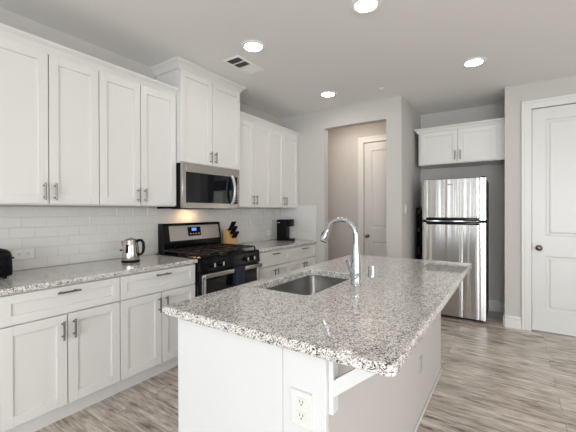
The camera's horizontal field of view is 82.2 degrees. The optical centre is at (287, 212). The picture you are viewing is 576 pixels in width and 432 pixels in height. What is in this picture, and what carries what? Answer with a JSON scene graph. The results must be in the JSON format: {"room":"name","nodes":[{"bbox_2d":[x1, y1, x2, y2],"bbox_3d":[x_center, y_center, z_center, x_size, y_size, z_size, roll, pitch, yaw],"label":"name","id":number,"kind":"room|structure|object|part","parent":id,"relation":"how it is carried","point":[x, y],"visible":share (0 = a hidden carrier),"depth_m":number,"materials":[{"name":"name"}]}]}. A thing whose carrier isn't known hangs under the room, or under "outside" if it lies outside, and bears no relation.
{"room":"kitchen","nodes":[
{"label":"kitchen","id":0,"kind":"room"},
{"bbox_2d":[0,8,279,270],"bbox_3d":[-2.229,-0.043,2.037,0.120,2.747,9.920,0,0,34],"label":"wall","id":1,"kind":"structure","parent":0,"point":[8,18],"depth_m":2.72,"materials":[{"name":"grey paint"}]},
{"bbox_2d":[0,38,98,205],"bbox_3d":[-1.749,-0.577,2.306,0.352,1.049,0.698,0,0,34],"label":"upper cabinet","id":2,"kind":"object","parent":1,"relation":"attached to","point":[49,104],"visible":1,"depth_m":2.23,"materials":[{"name":"white paint"}]},
{"bbox_3d":[-1.735,-0.568,2.097,0.019,1.016,0.360,0,0,34],"label":"door","id":3,"kind":"part","parent":2,"relation":"part of","materials":[{"name":"white paint"}]},
{"bbox_3d":[-1.625,-0.142,2.208,0.037,0.118,0.012,0,0,34],"label":"pull handle","id":4,"kind":"part","parent":2,"relation":"part of","materials":[{"name":"silver metal"}]},
{"bbox_3d":[-1.590,-0.142,2.261,0.037,0.118,0.012,0,0,34],"label":"pull handle","id":5,"kind":"part","parent":2,"relation":"part of","materials":[{"name":"silver metal"}]},
{"bbox_3d":[-1.540,-0.569,2.386,0.019,1.016,0.325,0,0,34],"label":"door","id":6,"kind":"part","parent":2,"relation":"part of","materials":[{"name":"white paint"}]},
{"bbox_2d":[98,71,175,206],"bbox_3d":[-1.357,-0.580,2.886,0.352,1.049,0.699,0,0,34],"label":"upper cabinet","id":7,"kind":"object","parent":1,"relation":"attached to","point":[137,123],"visible":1,"depth_m":2.76,"materials":[{"name":"white paint"}]},
{"bbox_3d":[-1.351,-0.571,2.665,0.019,1.016,0.333,0,0,34],"label":"door","id":8,"kind":"part","parent":7,"relation":"part of","materials":[{"name":"white paint"}]},
{"bbox_3d":[-1.155,-0.572,2.955,0.019,1.016,0.353,0,0,34],"label":"door","id":9,"kind":"part","parent":7,"relation":"part of","materials":[{"name":"white paint"}]},
{"bbox_2d":[0,206,279,270],"bbox_3d":[-1.293,0.181,3.306,0.008,0.457,4.209,0,0,34],"label":"tile backsplash","id":10,"kind":"structure","parent":1,"relation":"attached to","point":[58,236],"depth_m":2.79,"materials":[{"name":"white tile"}]},
{"bbox_2d":[13,248,33,259],"bbox_3d":[-1.908,0.299,2.383,0.011,0.074,0.129,0,0,34],"label":"wall outlet","id":11,"kind":"object","parent":10,"relation":"attached to","point":[28,253],"visible":1,"depth_m":2.38,"materials":[{"name":"white plastic"}]},
{"bbox_2d":[156,68,239,170],"bbox_3d":[-0.908,-0.924,3.501,0.407,0.907,0.815,0,0,34],"label":"upper cabinet","id":12,"kind":"object","parent":1,"relation":"attached to","point":[207,112],"visible":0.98,"depth_m":3.33,"materials":[{"name":"white paint"}]},
{"bbox_3d":[-0.896,-0.910,3.240,0.019,0.864,0.389,0,0,34],"label":"door","id":13,"kind":"part","parent":12,"relation":"part of","materials":[{"name":"white paint"}]},
{"bbox_2d":[150,56,245,93],"bbox_3d":[-0.912,-1.387,3.502,0.420,0.073,0.940,0,0,34],"label":"crown molding","id":14,"kind":"structure","parent":12,"relation":"attached to","point":[176,62],"depth_m":3.22,"materials":[{"name":"white paint"}]},
{"bbox_2d":[157,162,238,208],"bbox_3d":[-0.895,-0.250,3.472,0.459,0.433,0.774,0,0,34],"label":"microwave","id":15,"kind":"object","parent":12,"relation":"attached to","point":[197,186],"visible":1,"depth_m":3.29,"materials":[{"name":"silver metal"}]},
{"bbox_3d":[-0.591,-0.242,3.577,0.073,0.327,0.031,0,0,34],"label":"handle","id":16,"kind":"part","parent":15,"relation":"part of","materials":[{"name":"silver metal"}]},
{"bbox_3d":[-0.599,-0.242,3.650,0.030,0.289,0.087,0,0,34],"label":"control panel","id":17,"kind":"part","parent":15,"relation":"part of","materials":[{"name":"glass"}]},
{"bbox_3d":[-0.668,-0.912,3.578,0.019,0.864,0.413,0,0,34],"label":"door","id":18,"kind":"part","parent":12,"relation":"part of","materials":[{"name":"white paint"}]},
{"bbox_2d":[239,119,270,207],"bbox_3d":[-0.517,-0.587,4.130,0.352,1.049,0.640,0,0,34],"label":"upper cabinet","id":19,"kind":"object","parent":1,"relation":"attached to","point":[255,140],"visible":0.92,"depth_m":4.04,"materials":[{"name":"white paint"}]},
{"bbox_3d":[-0.507,-0.578,3.915,0.019,1.016,0.288,0,0,34],"label":"door","id":20,"kind":"part","parent":19,"relation":"part of","materials":[{"name":"white paint"}]},
{"bbox_3d":[-0.328,-0.579,4.180,0.019,1.016,0.339,0,0,34],"label":"door","id":21,"kind":"part","parent":19,"relation":"part of","materials":[{"name":"white paint"}]},
{"bbox_2d":[270,130,297,207],"bbox_3d":[-0.152,-0.590,4.669,0.352,1.049,0.660,0,0,34],"label":"upper cabinet","id":22,"kind":"object","parent":1,"relation":"attached to","point":[284,148],"visible":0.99,"depth_m":4.56,"materials":[{"name":"white paint"}]},
{"bbox_2d":[240,111,299,137],"bbox_3d":[-0.215,-1.128,4.318,0.052,0.074,1.310,0,0,34],"label":"crown molding","id":23,"kind":"structure","parent":22,"relation":"attached to","point":[244,116],"depth_m":4.24,"materials":[{"name":"white paint"}]},
{"bbox_3d":[-0.147,-0.581,4.447,0.019,1.016,0.292,0,0,34],"label":"door","id":24,"kind":"part","parent":22,"relation":"part of","materials":[{"name":"white paint"}]},
{"bbox_3d":[0.038,-0.582,4.721,0.019,1.016,0.355,0,0,34],"label":"door","id":25,"kind":"part","parent":22,"relation":"part of","materials":[{"name":"white paint"}]},
{"bbox_3d":[-2.134,-0.574,1.737,0.352,1.049,0.674,0,0,34],"label":"upper cabinet","id":26,"kind":"object","parent":1,"relation":"attached to","visible":0},
{"bbox_2d":[0,23,177,96],"bbox_3d":[-1.623,-1.117,2.234,0.052,0.074,2.075,0,0,34],"label":"crown molding","id":27,"kind":"structure","parent":26,"relation":"attached to","point":[7,32],"depth_m":2.39,"materials":[{"name":"white paint"}]},
{"bbox_2d":[194,263,197,296],"bbox_3d":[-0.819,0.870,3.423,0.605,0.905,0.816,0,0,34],"label":"panel","id":28,"kind":"object","parent":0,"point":[196,264],"depth_m":2.92,"materials":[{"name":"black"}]},
{"bbox_2d":[0,0,575,129],"bbox_3d":[0.497,-1.466,0.248,6.640,0.100,10.020,0,0,34],"label":"ceiling","id":29,"kind":"structure","parent":0,"point":[415,50],"depth_m":2.74,"materials":[{"name":"white paint"}]},
{"bbox_2d":[223,55,263,74],"bbox_3d":[-0.424,-1.421,3.199,0.196,0.008,0.380,0,0,34],"label":"ceiling vent","id":30,"kind":"object","parent":29,"relation":"in","point":[244,65],"visible":1,"depth_m":3.18,"materials":[{"name":"white metal"}]},
{"bbox_2d":[241,40,265,52],"bbox_3d":[-0.298,-1.419,2.827,0.212,0.010,0.212,0,0,34],"label":"recessed light","id":31,"kind":"object","parent":29,"relation":"in","point":[253,46],"visible":1,"depth_m":2.81,"materials":[{"name":"white plastic"}]},
{"bbox_2d":[319,91,336,97],"bbox_3d":[0.483,-1.425,3.986,0.212,0.010,0.212,0,0,34],"label":"recessed light","id":32,"kind":"object","parent":29,"relation":"in","point":[326,94],"visible":1,"depth_m":3.98,"materials":[{"name":"white plastic"}]},
{"bbox_2d":[350,0,381,13],"bbox_3d":[0.533,-1.419,2.257,0.212,0.010,0.212,0,0,34],"label":"recessed light","id":33,"kind":"object","parent":29,"relation":"in","point":[357,6],"visible":1,"depth_m":2.27,"materials":[{"name":"white plastic"}]},
{"bbox_2d":[461,57,486,67],"bbox_3d":[1.767,-1.425,3.139,0.212,0.010,0.212,0,0,34],"label":"recessed light","id":34,"kind":"object","parent":29,"relation":"in","point":[473,62],"visible":1,"depth_m":3.13,"materials":[{"name":"white plastic"}]},
{"bbox_2d":[35,310,575,431],"bbox_3d":[0.504,1.381,0.258,6.640,0.100,10.020,0,0,34],"label":"floor","id":35,"kind":"structure","parent":0,"point":[495,377],"depth_m":2.43,"materials":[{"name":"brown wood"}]},
{"bbox_2d":[0,276,119,431],"bbox_3d":[-1.619,0.889,2.235,0.647,0.880,0.672,0,0,34],"label":"base cabinet","id":36,"kind":"object","parent":35,"relation":"on","point":[60,345],"visible":1,"depth_m":2.03,"materials":[{"name":"white paint"}]},
{"bbox_3d":[-1.484,0.919,1.941,0.019,0.564,0.330,0,0,34],"label":"door","id":37,"kind":"part","parent":36,"relation":"part of","materials":[{"name":"white paint"}]},
{"bbox_3d":[-1.391,0.545,2.079,0.019,0.168,0.666,0,0,34],"label":"drawer","id":38,"kind":"part","parent":36,"relation":"part of","materials":[{"name":"white paint"}]},
{"bbox_3d":[-1.385,0.729,2.037,0.037,0.118,0.012,0,0,34],"label":"pull handle","id":39,"kind":"part","parent":36,"relation":"part of","materials":[{"name":"silver metal"}]},
{"bbox_3d":[-1.367,0.493,2.063,0.037,0.012,0.130,0,0,34],"label":"pull handle","id":40,"kind":"part","parent":36,"relation":"part of","materials":[{"name":"silver metal"}]},
{"bbox_3d":[-1.349,0.729,2.090,0.037,0.118,0.012,0,0,34],"label":"pull handle","id":41,"kind":"part","parent":36,"relation":"part of","materials":[{"name":"silver metal"}]},
{"bbox_3d":[-1.296,0.918,2.220,0.019,0.564,0.330,0,0,34],"label":"door","id":42,"kind":"part","parent":36,"relation":"part of","materials":[{"name":"white paint"}]},
{"bbox_2d":[114,264,194,394],"bbox_3d":[-1.241,0.886,2.794,0.647,0.880,0.676,0,0,34],"label":"base cabinet","id":43,"kind":"object","parent":35,"relation":"on","point":[148,337],"visible":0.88,"depth_m":2.56,"materials":[{"name":"white paint"}]},
{"bbox_2d":[0,254,197,295],"bbox_3d":[-1.629,0.432,2.233,0.636,0.034,2.052,0,0,34],"label":"countertop","id":44,"kind":"structure","parent":43,"relation":"on","point":[47,277],"depth_m":2.32,"materials":[{"name":"stone"}]},
{"bbox_2d":[0,248,13,278],"bbox_3d":[-1.875,0.323,2.034,0.156,0.185,0.298,0,0,34],"label":"toaster","id":45,"kind":"object","parent":44,"relation":"on","point":[6,264],"visible":1,"depth_m":2.07,"materials":[{"name":"black plastic"}]},
{"bbox_2d":[120,237,144,262],"bbox_3d":[-1.299,0.309,2.756,0.167,0.205,0.152,0,0,-39],"label":"electric kettle","id":46,"kind":"object","parent":44,"relation":"on","point":[130,253],"visible":1,"depth_m":2.71,"materials":[{"name":"silver metal"}]},
{"bbox_3d":[-1.311,0.221,2.752,0.105,0.028,0.105,0,0,0],"label":"lid","id":47,"kind":"part","parent":46,"relation":"part of","materials":[{"name":"silver metal"}]},
{"bbox_3d":[-1.229,0.288,2.752,0.077,0.141,0.024,0,0,0],"label":"handle","id":48,"kind":"part","parent":46,"relation":"part of","materials":[{"name":"black plastic"}]},
{"bbox_3d":[-1.107,0.916,2.499,0.019,0.564,0.332,0,0,34],"label":"door","id":49,"kind":"part","parent":43,"relation":"part of","materials":[{"name":"white paint"}]},
{"bbox_3d":[-1.013,0.542,2.638,0.019,0.168,0.670,0,0,34],"label":"drawer","id":50,"kind":"part","parent":43,"relation":"part of","materials":[{"name":"white paint"}]},
{"bbox_3d":[-1.007,0.726,2.596,0.037,0.118,0.012,0,0,34],"label":"pull handle","id":51,"kind":"part","parent":43,"relation":"part of","materials":[{"name":"silver metal"}]},
{"bbox_3d":[-0.917,0.915,2.780,0.019,0.564,0.332,0,0,34],"label":"door","id":52,"kind":"part","parent":43,"relation":"part of","materials":[{"name":"white paint"}]},
{"bbox_2d":[156,222,261,296],"bbox_3d":[-0.789,0.716,3.402,0.712,1.212,0.822,0,0,34],"label":"gas range","id":53,"kind":"object","parent":35,"relation":"on","point":[201,241],"visible":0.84,"depth_m":3.29,"materials":[{"name":"black metal"}]},
{"bbox_3d":[-1.006,0.200,3.554,0.019,0.095,0.170,0,0,34],"label":"clock panel","id":54,"kind":"part","parent":53,"relation":"part of","materials":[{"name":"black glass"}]},
{"bbox_3d":[-0.742,0.821,2.919,0.012,0.525,0.043,0,0,34],"label":"trim","id":55,"kind":"part","parent":53,"relation":"part of","materials":[{"name":"silver metal"}]},
{"bbox_2d":[156,248,258,259],"bbox_3d":[-0.806,0.408,3.412,0.638,0.016,0.822,0,0,34],"label":"cooktop","id":56,"kind":"object","parent":53,"relation":"in","point":[228,254],"depth_m":3.20,"materials":[{"name":"black metal"}]},
{"bbox_3d":[-0.552,0.811,3.243,0.036,0.553,0.808,0,0,34],"label":"oven door","id":57,"kind":"part","parent":53,"relation":"part of","materials":[{"name":"black ceramic"}]},
{"bbox_3d":[-0.550,0.472,3.239,0.044,0.110,0.816,0,0,34],"label":"control panel","id":58,"kind":"part","parent":53,"relation":"part of","materials":[{"name":"black metal"}]},
{"bbox_3d":[-0.516,0.560,3.217,0.052,0.040,0.792,0,0,34],"label":"door handle","id":59,"kind":"part","parent":53,"relation":"part of","materials":[{"name":"silver metal"}]},
{"bbox_2d":[233,266,245,285],"bbox_3d":[-0.478,0.625,3.235,0.038,0.188,0.150,0,0,34],"label":"dish towel","id":60,"kind":"object","parent":53,"relation":"hanging from","point":[239,277],"visible":0.86,"depth_m":3.22,"materials":[{"name":"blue fabric"}]},
{"bbox_3d":[-0.323,0.818,3.539,0.012,0.525,0.043,0,0,34],"label":"trim","id":61,"kind":"part","parent":53,"relation":"part of","materials":[{"name":"silver metal"}]},
{"bbox_2d":[258,248,289,279],"bbox_3d":[-0.390,0.879,4.054,0.647,0.880,0.649,0,0,34],"label":"base cabinet","id":62,"kind":"object","parent":35,"relation":"on","point":[274,262],"visible":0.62,"depth_m":3.89,"materials":[{"name":"white paint"}]},
{"bbox_3d":[-0.252,0.909,3.765,0.019,0.564,0.318,0,0,34],"label":"door","id":63,"kind":"part","parent":62,"relation":"part of","materials":[{"name":"white paint"}]},
{"bbox_3d":[-0.162,0.535,3.898,0.019,0.168,0.643,0,0,34],"label":"drawer","id":64,"kind":"part","parent":62,"relation":"part of","materials":[{"name":"white paint"}]},
{"bbox_3d":[-0.070,0.908,4.034,0.019,0.564,0.318,0,0,34],"label":"door","id":65,"kind":"part","parent":62,"relation":"part of","materials":[{"name":"white paint"}]},
{"bbox_2d":[290,244,315,270],"bbox_3d":[-0.025,0.876,4.594,0.647,0.880,0.652,0,0,34],"label":"base cabinet","id":66,"kind":"object","parent":35,"relation":"on","point":[302,256],"visible":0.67,"depth_m":4.40,"materials":[{"name":"white paint"}]},
{"bbox_2d":[240,239,316,252],"bbox_3d":[-0.217,0.420,4.323,0.636,0.034,1.305,0,0,34],"label":"countertop","id":67,"kind":"structure","parent":66,"relation":"on","point":[269,245],"depth_m":4.21,"materials":[{"name":"stone"}]},
{"bbox_2d":[223,221,238,243],"bbox_3d":[-0.677,0.255,3.955,0.170,0.301,0.104,0,0,26],"label":"knife block","id":68,"kind":"object","parent":67,"relation":"on","point":[230,234],"visible":1,"depth_m":3.92,"materials":[{"name":"brown wood"}]},
{"bbox_2d":[277,219,294,240],"bbox_3d":[-0.027,0.245,4.724,0.250,0.312,0.117,0,0,26],"label":"coffee maker","id":69,"kind":"object","parent":67,"relation":"on","point":[284,226],"visible":0.99,"depth_m":4.68,"materials":[{"name":"black plastic"}]},
{"bbox_3d":[0.112,0.906,4.304,0.019,0.564,0.320,0,0,34],"label":"door","id":70,"kind":"part","parent":66,"relation":"part of","materials":[{"name":"white paint"}]},
{"bbox_3d":[0.203,0.532,4.438,0.019,0.168,0.646,0,0,34],"label":"drawer","id":71,"kind":"part","parent":66,"relation":"part of","materials":[{"name":"white paint"}]},
{"bbox_3d":[0.295,0.905,4.575,0.019,0.564,0.320,0,0,34],"label":"door","id":72,"kind":"part","parent":66,"relation":"part of","materials":[{"name":"white paint"}]},
{"bbox_2d":[178,275,441,431],"bbox_3d":[0.438,0.886,2.071,0.953,0.876,2.057,0,0,34],"label":"kitchen island","id":73,"kind":"object","parent":35,"relation":"on","point":[228,382],"visible":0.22,"depth_m":1.29,"materials":[{"name":"paint"},{"name":"granite"}]},
{"bbox_3d":[-0.246,0.890,1.305,0.562,0.876,0.020,0,0,34],"label":"panel","id":74,"kind":"part","parent":73,"relation":"part of","materials":[{"name":"white paint"}]},
{"bbox_2d":[291,386,312,431],"bbox_3d":[0.046,0.647,1.088,0.082,0.122,0.011,0,0,34],"label":"wall outlet","id":75,"kind":"object","parent":73,"relation":"attached to","point":[301,401],"visible":1,"depth_m":1.08,"materials":[{"name":"white plastic"}]},
{"bbox_2d":[297,396,305,408],"bbox_3d":[0.044,0.624,1.085,0.033,0.031,0.004,0,0,34],"label":"receptacle","id":76,"kind":"object","parent":75,"relation":"attached to","point":[301,400],"depth_m":1.08,"materials":[{"name":"white plastic"}]},
{"bbox_2d":[297,410,305,422],"bbox_3d":[0.044,0.669,1.085,0.033,0.031,0.004,0,0,34],"label":"receptacle","id":77,"kind":"object","parent":75,"relation":"attached to","point":[301,414],"depth_m":1.08,"materials":[{"name":"white plastic"}]},
{"bbox_3d":[0.058,0.890,1.099,0.166,0.876,0.022,0,0,34],"label":"filler panel","id":78,"kind":"part","parent":73,"relation":"part of","materials":[{"name":"white paint"}]},
{"bbox_2d":[162,254,471,376],"bbox_3d":[0.454,0.428,2.054,1.030,0.037,2.121,0,0,34],"label":"island countertop","id":79,"kind":"structure","parent":73,"relation":"on","point":[375,325],"depth_m":1.39,"materials":[{"name":"stone"}]},
{"bbox_2d":[266,275,347,294],"bbox_3d":[0.133,0.556,2.007,0.380,0.214,0.660,0,0,34],"label":"sink","id":80,"kind":"object","parent":79,"relation":"in","point":[309,284],"visible":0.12,"depth_m":2.29,"materials":[{"name":"silver metal"}]},
{"bbox_2d":[320,217,361,284],"bbox_3d":[0.288,0.219,1.925,0.262,0.383,0.132,0,0,34],"label":"kitchen faucet","id":81,"kind":"object","parent":79,"relation":"on","point":[355,268],"visible":1,"depth_m":1.89,"materials":[{"name":"silver metal"}]},
{"bbox_3d":[0.316,0.101,1.947,0.208,0.147,0.029,0,0,34],"label":"spout","id":82,"kind":"part","parent":81,"relation":"part of","materials":[{"name":"silver metal"}]},
{"bbox_3d":[0.355,0.323,1.847,0.040,0.122,0.078,0,0,34],"label":"lever","id":83,"kind":"part","parent":81,"relation":"part of","materials":[{"name":"silver metal"}]},
{"bbox_2d":[368,265,375,276],"bbox_3d":[0.536,0.374,2.114,0.047,0.070,0.047,0,0,34],"label":"air gap","id":84,"kind":"object","parent":79,"relation":"in","point":[371,268],"visible":1,"depth_m":2.10,"materials":[{"name":"silver metal"}]},
{"bbox_3d":[0.694,0.886,1.911,0.020,0.876,2.034,0,0,34],"label":"panel","id":85,"kind":"part","parent":73,"relation":"part of","materials":[{"name":"grey paint"}]},
{"bbox_2d":[419,355,422,372],"bbox_3d":[0.852,0.973,2.121,0.011,0.090,0.074,0,0,34],"label":"wall outlet","id":86,"kind":"object","parent":73,"relation":"attached to","point":[420,358],"visible":1,"depth_m":2.10,"materials":[{"name":"grey plastic"}]},
{"bbox_3d":[0.702,1.315,1.894,0.012,0.018,2.057,0,0,34],"label":"shoe moulding","id":87,"kind":"part","parent":73,"relation":"part of","materials":[{"name":"white paint"}]},
{"bbox_2d":[416,207,421,258],"bbox_3d":[1.856,0.621,4.615,0.053,1.380,0.310,0,0,34],"label":"stepladder","id":88,"kind":"object","parent":35,"relation":"on","point":[418,215],"visible":0.47,"depth_m":4.50,"materials":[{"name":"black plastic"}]},
{"bbox_3d":[1.862,0.641,4.611,0.038,1.340,0.290,0,0,34],"label":"frame","id":89,"kind":"part","parent":88,"relation":"part of","materials":[{"name":"black plastic"}]},
{"bbox_2d":[422,176,488,321],"bbox_3d":[2.196,0.441,4.316,0.705,1.740,0.694,0,0,34],"label":"refrigerator","id":90,"kind":"object","parent":35,"relation":"on","point":[455,212],"visible":0.88,"depth_m":4.01,"materials":[{"name":"silver metal"}]},
{"bbox_3d":[2.004,0.081,4.045,0.583,0.037,0.034,0,0,34],"label":"door handle","id":91,"kind":"part","parent":90,"relation":"part of","materials":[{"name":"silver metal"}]},
{"bbox_3d":[2.004,0.129,4.045,0.583,0.040,0.034,0,0,34],"label":"door handle","id":92,"kind":"part","parent":90,"relation":"part of","materials":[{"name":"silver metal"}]},
{"bbox_3d":[2.037,-0.160,4.081,0.705,0.500,0.066,0,0,34],"label":"freezer door","id":93,"kind":"part","parent":90,"relation":"part of","materials":[{"name":"silver metal"}]},
{"bbox_2d":[280,95,420,263],"bbox_3d":[0.970,-0.062,5.041,1.818,2.747,1.200,0,0,34],"label":"wall","id":94,"kind":"structure","parent":0,"point":[403,170],"depth_m":4.45,"materials":[{"name":"grey paint"}]},
{"bbox_2d":[280,205,316,240],"bbox_3d":[0.145,0.149,4.869,0.625,0.501,0.008,0,0,34],"label":"tile backsplash","id":95,"kind":"structure","parent":94,"relation":"attached to","point":[305,217],"depth_m":4.82,"materials":[{"name":"white tile"}]},
{"bbox_2d":[328,103,504,302],"bbox_3d":[1.698,-0.065,5.182,2.866,2.747,0.150,0,0,34],"label":"wall","id":96,"kind":"structure","parent":0,"point":[495,174],"depth_m":4.86,"materials":[{"name":"grey paint"}]},
{"bbox_2d":[358,134,385,256],"bbox_3d":[1.526,0.037,5.237,0.865,2.544,0.106,0,0,34],"label":"door","id":97,"kind":"structure","parent":96,"relation":"in","point":[371,156],"depth_m":5.37,"materials":[{"name":"white paint"}]},
{"bbox_2d":[419,123,504,168],"bbox_3d":[2.291,-0.865,4.379,0.980,0.460,0.506,0,0,34],"label":"upper cabinet","id":98,"kind":"object","parent":96,"relation":"attached to","point":[481,145],"visible":1,"depth_m":4.19,"materials":[{"name":"white paint"}]},
{"bbox_3d":[1.978,-0.852,4.343,0.452,0.417,0.019,0,0,34],"label":"door","id":99,"kind":"part","parent":98,"relation":"part of","materials":[{"name":"white paint"}]},
{"bbox_2d":[414,118,504,134],"bbox_3d":[2.275,-1.096,4.398,1.028,0.060,0.490,0,0,34],"label":"crown molding","id":100,"kind":"structure","parent":98,"relation":"on","point":[498,120],"depth_m":4.18,"materials":[{"name":"white paint"}]},
{"bbox_3d":[2.342,-0.852,4.096,0.414,0.417,0.019,0,0,34],"label":"door","id":101,"kind":"part","parent":98,"relation":"part of","materials":[{"name":"white paint"}]},
{"bbox_2d":[488,300,503,311],"bbox_3d":[2.408,1.240,4.609,1.012,0.138,0.018,0,0,34],"label":"baseboard","id":102,"kind":"structure","parent":96,"relation":"attached to","point":[498,306],"depth_m":4.36,"materials":[{"name":"white paint"}]},
{"bbox_2d":[505,75,575,316],"bbox_3d":[4.164,-0.063,3.116,3.534,2.747,0.753,0,0,34],"label":"wall","id":103,"kind":"structure","parent":0,"point":[514,95],"depth_m":3.74,"materials":[{"name":"grey paint"}]},
{"bbox_2d":[503,303,504,325],"bbox_3d":[2.669,1.242,4.075,0.018,0.138,0.610,0,0,34],"label":"baseboard","id":104,"kind":"structure","parent":103,"relation":"attached to","point":[504,303],"depth_m":3.83,"materials":[{"name":"white paint"}]},
{"bbox_2d":[505,315,520,329],"bbox_3d":[2.552,1.243,3.747,0.156,0.138,0.018,0,0,34],"label":"baseboard","id":105,"kind":"structure","parent":103,"relation":"attached to","point":[514,322],"depth_m":3.74,"materials":[{"name":"white paint"}]},
{"bbox_2d":[521,93,575,335],"bbox_3d":[3.030,0.038,3.421,1.000,2.549,0.106,0,0,34],"label":"door","id":106,"kind":"structure","parent":103,"relation":"in","point":[548,135],"depth_m":3.58,"materials":[{"name":"white paint"}]},
{"bbox_3d":[2.737,0.387,3.599,0.064,0.064,0.070,0,0,34],"label":"knob","id":107,"kind":"part","parent":106,"relation":"part of","materials":[{"name":"silver metal"}]}
]}

